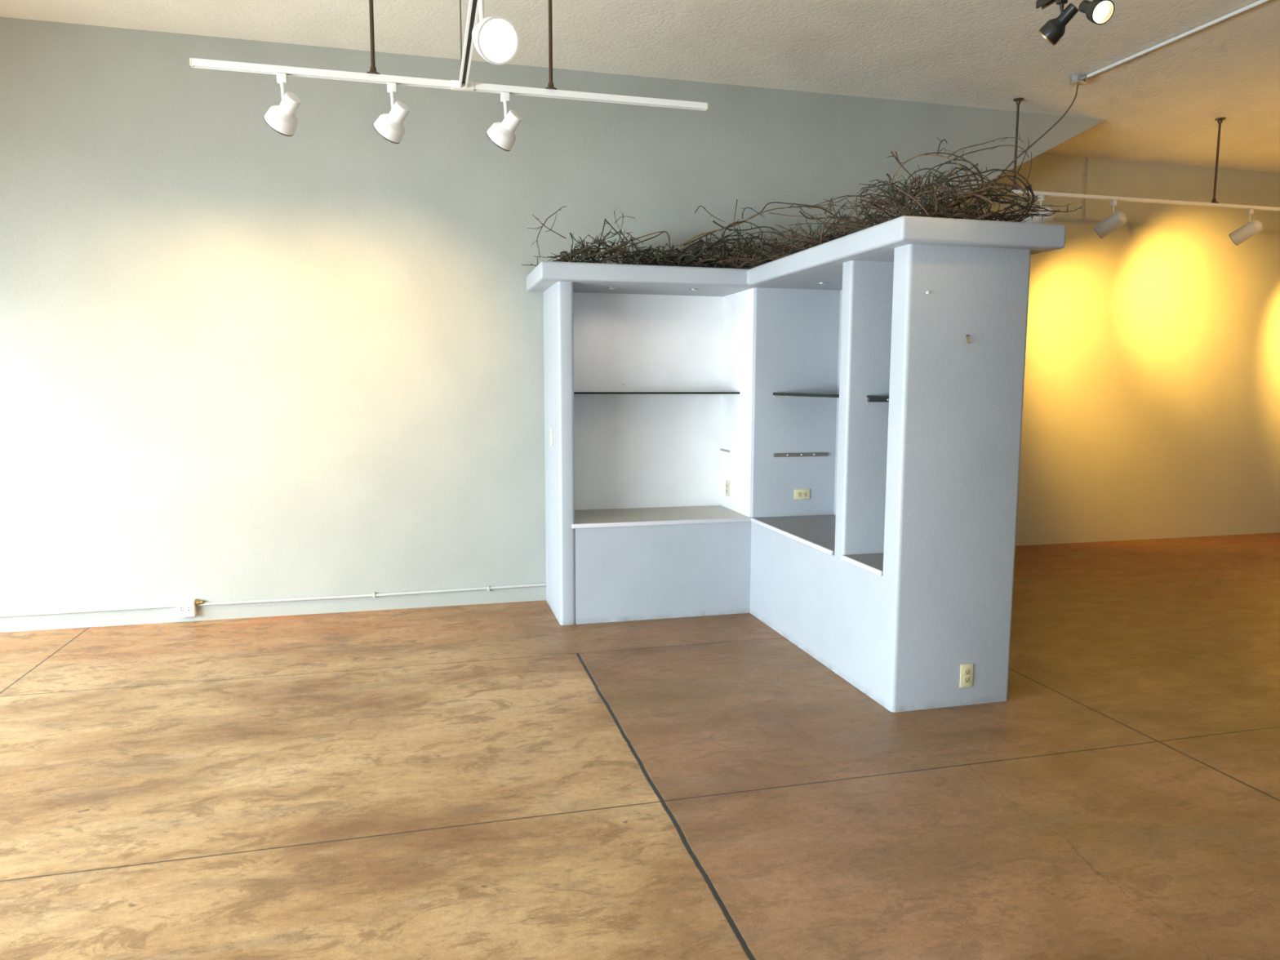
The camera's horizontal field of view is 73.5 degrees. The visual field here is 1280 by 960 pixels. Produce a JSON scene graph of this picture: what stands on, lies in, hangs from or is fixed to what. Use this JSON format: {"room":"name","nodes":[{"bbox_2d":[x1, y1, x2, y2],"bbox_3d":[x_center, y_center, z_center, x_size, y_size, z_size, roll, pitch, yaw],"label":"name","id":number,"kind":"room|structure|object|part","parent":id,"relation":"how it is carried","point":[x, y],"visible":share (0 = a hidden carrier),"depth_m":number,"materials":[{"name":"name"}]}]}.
{"room":"empty retail store","nodes":[
{"label":"empty retail store","id":0,"kind":"room"},
{"bbox_2d":[0,17,1106,632],"bbox_3d":[-1.022,-0.949,5.916,9.752,3.651,0.110,-1,7,-14],"label":"wall","id":1,"kind":"structure","parent":0,"point":[242,358],"depth_m":5.58,"materials":[{"name":"paint"}]},
{"bbox_2d":[175,598,203,617],"bbox_3d":[-2.912,0.828,5.549,0.155,0.108,0.058,-1,7,-14],"label":"outlet box","id":2,"kind":"object","parent":1,"relation":"attached to","point":[184,607],"visible":1,"depth_m":5.52,"materials":[{"name":"white plastic"}]},
{"bbox_2d":[178,606,183,612],"bbox_3d":[-2.949,0.831,5.512,0.030,0.034,0.003,-1,7,-14],"label":"receptacle","id":3,"kind":"object","parent":2,"relation":"attached to","point":[180,608],"depth_m":5.51,"materials":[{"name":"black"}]},
{"bbox_2d":[186,606,191,611],"bbox_3d":[-2.906,0.830,5.523,0.030,0.034,0.003,-1,7,-14],"label":"receptacle","id":4,"kind":"object","parent":2,"relation":"attached to","point":[188,608],"depth_m":5.52,"materials":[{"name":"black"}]},
{"bbox_2d":[0,582,546,617],"bbox_3d":[-3.181,0.819,5.497,5.175,0.037,0.024,-1,7,-14],"label":"conduit","id":5,"kind":"object","parent":1,"relation":"attached to","point":[488,588],"visible":1,"depth_m":5.69,"materials":[{"name":"grey"}]},
{"bbox_2d":[0,532,1279,959],"bbox_3d":[1.951,1.329,2.627,14.100,0.120,10.513,-1,7,-14],"label":"floor","id":6,"kind":"structure","parent":0,"point":[504,780],"depth_m":3.31,"materials":[{"name":"concrete"}]},
{"bbox_2d":[526,215,1066,712],"bbox_3d":[0.586,-0.153,5.025,2.177,2.279,2.568,-1,7,-14],"label":"display cabinet","id":7,"kind":"object","parent":6,"relation":"on","point":[830,369],"visible":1,"depth_m":5.25,"materials":[{"name":"paint"}]},
{"bbox_2d":[549,427,552,445],"bbox_3d":[-0.591,-0.285,5.668,0.017,0.115,0.070,-1,7,-14],"label":"light switch","id":8,"kind":"object","parent":7,"relation":"attached to","point":[551,429],"visible":1,"depth_m":5.65,"materials":[{"name":"beige plastic"}]},
{"bbox_2d":[521,206,716,266],"bbox_3d":[-0.118,-1.536,5.478,1.264,0.368,0.780,-1,7,-14],"label":"dried branches","id":9,"kind":"object","parent":7,"relation":"on","point":[584,251],"visible":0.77,"depth_m":5.38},
{"bbox_3d":[0.014,-0.544,6.139,1.197,1.537,0.055,-1,7,-14],"label":"panel","id":10,"kind":"part","parent":7,"relation":"part of","materials":[{"name":"paint"}]},
{"bbox_3d":[0.158,0.280,5.606,1.218,0.028,0.016,-1,7,-14],"label":"sill trim","id":11,"kind":"part","parent":7,"relation":"part of","materials":[{"name":"grey"}]},
{"bbox_2d":[574,505,749,524],"bbox_3d":[0.090,0.245,5.906,1.191,0.022,0.603,-1,7,-14],"label":"countertop","id":12,"kind":"structure","parent":7,"relation":"on","point":[705,512],"depth_m":5.88,"materials":[{"name":"beige laminate"}]},
{"bbox_2d":[725,480,729,497],"bbox_3d":[0.628,0.060,6.170,0.008,0.115,0.070,-1,7,-14],"label":"power outlet","id":13,"kind":"object","parent":7,"relation":"attached to","point":[727,482],"visible":1,"depth_m":6.16,"materials":[{"name":"beige plastic"}]},
{"bbox_2d":[626,200,833,268],"bbox_3d":[0.706,-1.601,5.647,1.554,0.463,0.960,-2,7,-20],"label":"bundle","id":14,"kind":"object","parent":7,"relation":"on","point":[712,249],"visible":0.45,"depth_m":5.55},
{"bbox_3d":[0.891,0.329,5.180,0.016,0.026,1.172,-1,7,-14],"label":"sill trim","id":15,"kind":"part","parent":7,"relation":"part of","materials":[{"name":"grey"}]},
{"bbox_2d":[753,514,835,555],"bbox_3d":[1.189,0.321,5.260,0.600,0.022,1.190,-1,7,-14],"label":"countertop","id":16,"kind":"structure","parent":7,"relation":"on","point":[820,530],"depth_m":5.42,"materials":[{"name":"grey laminate"}]},
{"bbox_3d":[0.980,-0.219,6.107,0.644,2.170,0.662,-1,7,-14],"label":"corner post","id":17,"kind":"part","parent":7,"relation":"part of","materials":[{"name":"paint"}]},
{"bbox_2d":[794,488,809,499],"bbox_3d":[1.100,0.097,5.825,0.115,0.070,0.008,-1,7,-14],"label":"power outlet","id":18,"kind":"object","parent":7,"relation":"attached to","point":[799,494],"visible":1,"depth_m":5.82,"materials":[{"name":"beige plastic"}]},
{"bbox_2d":[797,492,801,497],"bbox_3d":[1.082,0.098,5.817,0.028,0.033,0.002,-1,7,-14],"label":"receptacle","id":19,"kind":"object","parent":18,"relation":"attached to","point":[799,494],"depth_m":5.82,"materials":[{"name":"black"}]},
{"bbox_2d":[793,392,839,394],"bbox_3d":[1.257,-0.516,5.182,0.461,0.010,1.186,-1,7,-14],"label":"glass shelf","id":20,"kind":"object","parent":7,"relation":"attached to","point":[793,393],"depth_m":5.41,"materials":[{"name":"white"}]},
{"bbox_2d":[705,185,934,267],"bbox_3d":[1.023,-1.550,5.027,0.972,0.502,1.769,-1,7,-14],"label":"bundle","id":21,"kind":"object","parent":7,"relation":"on","point":[789,250],"visible":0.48,"depth_m":4.97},
{"bbox_2d":[817,282,828,284],"bbox_3d":[1.133,-1.217,5.317,0.068,0.008,0.068,-1,7,-14],"label":"puck light","id":22,"kind":"object","parent":7,"relation":"attached to","point":[820,283],"depth_m":5.30,"materials":[{"name":"white"}]},
{"bbox_3d":[1.564,-0.411,5.005,0.040,1.537,1.704,-1,7,-14],"label":"panel","id":23,"kind":"part","parent":7,"relation":"part of","materials":[{"name":"paint"}]},
{"bbox_3d":[1.112,0.428,4.313,0.016,0.026,0.400,-1,7,-14],"label":"sill trim","id":24,"kind":"part","parent":7,"relation":"part of","materials":[{"name":"grey"}]},
{"bbox_2d":[844,552,883,571],"bbox_3d":[1.411,0.420,4.388,0.600,0.022,0.408,-1,7,-14],"label":"countertop","id":25,"kind":"structure","parent":7,"relation":"on","point":[874,560],"depth_m":4.41,"materials":[{"name":"grey laminate"}]},
{"bbox_2d":[784,137,1082,240],"bbox_3d":[1.394,-1.447,4.204,1.235,0.483,1.323,-1,7,-10],"label":"dried branches","id":26,"kind":"object","parent":7,"relation":"on","point":[932,209],"visible":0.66,"depth_m":4.01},
{"bbox_2d":[959,663,973,687],"bbox_3d":[1.578,0.945,4.143,0.070,0.115,0.008,-1,7,-14],"label":"power outlet","id":27,"kind":"object","parent":7,"relation":"attached to","point":[966,670],"visible":1,"depth_m":4.14,"materials":[{"name":"beige plastic"}]},
{"bbox_2d":[964,676,969,682],"bbox_3d":[1.579,0.965,4.142,0.033,0.028,0.002,-1,7,-14],"label":"receptacle","id":28,"kind":"object","parent":27,"relation":"attached to","point":[966,679],"depth_m":4.14,"materials":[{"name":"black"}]},
{"bbox_2d":[964,668,970,675],"bbox_3d":[1.579,0.926,4.138,0.033,0.028,0.002,-1,7,-14],"label":"receptacle","id":29,"kind":"object","parent":27,"relation":"attached to","point":[966,671],"depth_m":4.14,"materials":[{"name":"beige plastic"}]},
{"bbox_2d":[0,0,1279,173],"bbox_3d":[1.962,-2.418,2.204,14.100,0.120,10.513,-1,7,-14],"label":"ceiling","id":30,"kind":"structure","parent":0,"point":[1162,104],"depth_m":5.36,"materials":[{"name":"white paint"}]},
{"bbox_2d":[189,0,708,111],"bbox_3d":[-0.539,-2.107,2.961,2.460,0.683,2.531,-1,7,-14],"label":"rail","id":31,"kind":"object","parent":30,"relation":"hanging from","point":[372,76],"visible":1,"depth_m":4.10,"materials":[{"name":"white metal"}]},
{"bbox_2d":[263,72,301,136],"bbox_3d":[-1.664,-1.754,4.030,0.190,0.268,0.146,2,7,15],"label":"spotlight","id":32,"kind":"object","parent":31,"relation":"hanging from","point":[282,118],"visible":1,"depth_m":3.98,"materials":[{"name":"white metal"}]},
{"bbox_3d":[-1.647,-1.794,3.988,0.049,0.100,0.021,0,6,0],"label":"stem","id":33,"kind":"part","parent":32,"relation":"part of","materials":[{"name":"white metal"}]},
{"bbox_3d":[-1.454,-1.903,4.028,1.180,0.030,0.036,-1,7,-14],"label":"rail","id":34,"kind":"part","parent":31,"relation":"part of","materials":[{"name":"white metal"}]},
{"bbox_3d":[-1.265,-2.247,4.037,0.019,0.650,0.019,-1,7,-14],"label":"hanger rod","id":35,"kind":"part","parent":31,"relation":"part of","materials":[{"name":"brown metal"}]},
{"bbox_2d":[373,82,409,143],"bbox_3d":[-1.189,-1.766,4.149,0.190,0.268,0.146,2,7,15],"label":"spotlight","id":36,"kind":"object","parent":31,"relation":"hanging from","point":[390,126],"visible":1,"depth_m":4.10,"materials":[{"name":"white metal"}]},
{"bbox_3d":[-1.173,-1.806,4.107,0.049,0.100,0.021,0,6,0],"label":"stem","id":37,"kind":"part","parent":36,"relation":"part of","materials":[{"name":"white metal"}]},
{"bbox_3d":[-0.554,-1.781,2.965,0.036,0.030,2.473,-1,7,-14],"label":"rail","id":38,"kind":"part","parent":31,"relation":"part of","materials":[{"name":"white metal"}]},
{"bbox_2d":[471,0,519,65],"bbox_3d":[-0.505,-1.604,2.988,0.154,0.325,0.204,-1,7,-14],"label":"spotlight","id":39,"kind":"object","parent":31,"relation":"hanging from","point":[495,38],"visible":1,"depth_m":2.94,"materials":[{"name":"white metal"}]},
{"bbox_3d":[-0.548,-1.641,2.987,0.023,0.170,0.086,0,6,1],"label":"stem","id":40,"kind":"part","parent":39,"relation":"part of","materials":[{"name":"white metal"}]},
{"bbox_2d":[486,91,522,151],"bbox_3d":[-0.668,-1.779,4.280,0.190,0.268,0.146,2,7,15],"label":"spotlight","id":41,"kind":"object","parent":31,"relation":"hanging from","point":[502,134],"visible":1,"depth_m":4.23,"materials":[{"name":"white metal"}]},
{"bbox_3d":[-0.651,-1.819,4.238,0.049,0.100,0.021,0,6,0],"label":"stem","id":42,"kind":"part","parent":41,"relation":"part of","materials":[{"name":"white metal"}]},
{"bbox_3d":[-0.444,-2.268,4.244,0.019,0.650,0.019,-1,7,-14],"label":"hanger rod","id":43,"kind":"part","parent":31,"relation":"part of","materials":[{"name":"brown metal"}]},
{"bbox_3d":[-0.250,-1.934,4.331,1.224,0.030,0.036,-1,7,-14],"label":"rail","id":44,"kind":"part","parent":31,"relation":"part of","materials":[{"name":"white metal"}]},
{"bbox_2d":[1035,0,1056,8],"bbox_3d":[1.819,-2.002,2.075,0.072,0.679,2.400,-1,7,-14],"label":"rail","id":45,"kind":"object","parent":30,"relation":"hanging from","point":[1043,3],"visible":1,"depth_m":3.24,"materials":[{"name":"black metal"}]},
{"bbox_2d":[1038,0,1078,45],"bbox_3d":[1.549,-1.705,3.184,0.087,0.161,0.136,-3,7,-28],"label":"spotlight","id":46,"kind":"object","parent":45,"relation":"hanging from","point":[1054,29],"visible":1,"depth_m":3.17,"materials":[{"name":"black metal"}]},
{"bbox_3d":[1.562,-1.732,3.159,0.035,0.043,0.016,1,6,4],"label":"stem","id":47,"kind":"part","parent":46,"relation":"part of","materials":[{"name":"black metal"}]},
{"bbox_2d":[1078,0,1114,24],"bbox_3d":[1.585,-1.667,2.977,0.080,0.190,0.142,0,6,2],"label":"spotlight","id":48,"kind":"object","parent":45,"relation":"hanging from","point":[1097,11],"visible":1,"depth_m":2.95,"materials":[{"name":"black metal"}]},
{"bbox_2d":[1069,74,1088,86],"bbox_3d":[3.013,-2.745,5.887,0.100,0.050,0.134,1,7,8],"label":"junction box","id":49,"kind":"object","parent":30,"relation":"attached to","point":[1081,79],"visible":1,"depth_m":5.88,"materials":[{"name":"silver metal"}]},
{"bbox_2d":[977,84,1078,210],"bbox_3d":[2.425,-2.080,5.248,0.036,1.137,1.876,6,8,40],"label":"power cable","id":50,"kind":"object","parent":49,"relation":"hanging from","point":[1069,107],"visible":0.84,"depth_m":5.31,"materials":[{"name":"brown plastic"}]},
{"bbox_2d":[1008,97,1279,211],"bbox_3d":[5.143,-2.548,6.989,4.891,0.678,0.072,-1,7,-14],"label":"rail","id":51,"kind":"object","parent":30,"relation":"hanging from","point":[1214,203],"visible":0.94,"depth_m":6.73,"materials":[{"name":"white metal"}]},
{"bbox_3d":[2.807,-2.500,6.400,0.017,0.654,0.017,-1,7,-14],"label":"hanger rod","id":52,"kind":"part","parent":51,"relation":"part of","materials":[{"name":"brown metal"}]},
{"bbox_2d":[1021,195,1053,223],"bbox_3d":[3.038,-2.034,6.552,0.230,0.257,0.119,5,8,35],"label":"spotlight","id":53,"kind":"object","parent":51,"relation":"hanging from","point":[1042,220],"visible":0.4,"depth_m":6.50,"materials":[{"name":"white metal"}]},
{"bbox_2d":[1093,200,1127,238],"bbox_3d":[3.690,-2.041,6.723,0.120,0.276,0.229,-5,8,-38],"label":"spotlight","id":54,"kind":"object","parent":51,"relation":"hanging from","point":[1117,219],"visible":1,"depth_m":6.68,"materials":[{"name":"white metal"}]},
{"bbox_3d":[5.155,-2.223,7.029,4.865,0.024,0.030,-1,7,-14],"label":"rail","id":55,"kind":"part","parent":51,"relation":"part of","materials":[{"name":"white metal"}]},
{"bbox_3d":[4.611,-2.546,6.854,0.017,0.654,0.017,-1,7,-14],"label":"hanger rod","id":56,"kind":"part","parent":51,"relation":"part of","materials":[{"name":"brown metal"}]},
{"bbox_2d":[1228,208,1262,245],"bbox_3d":[4.980,-2.074,7.047,0.120,0.276,0.229,-5,8,-38],"label":"spotlight","id":57,"kind":"object","parent":51,"relation":"hanging from","point":[1254,227],"visible":1,"depth_m":7.00,"materials":[{"name":"white metal"}]},
{"bbox_2d":[1086,0,1269,77],"bbox_3d":[3.791,-2.465,3.393,0.023,0.023,5.114,-2,7,-17],"label":"conduit","id":58,"kind":"object","parent":30,"relation":"attached to","point":[1260,2],"visible":1,"depth_m":5.14,"materials":[{"name":"white metal"}]},
{"bbox_2d":[924,154,1279,546],"bbox_3d":[3.744,-1.188,8.161,7.500,3.651,0.120,-1,7,-14],"label":"wall","id":59,"kind":"structure","parent":0,"point":[1151,400],"depth_m":8.42,"materials":[{"name":"paint"}]}
]}

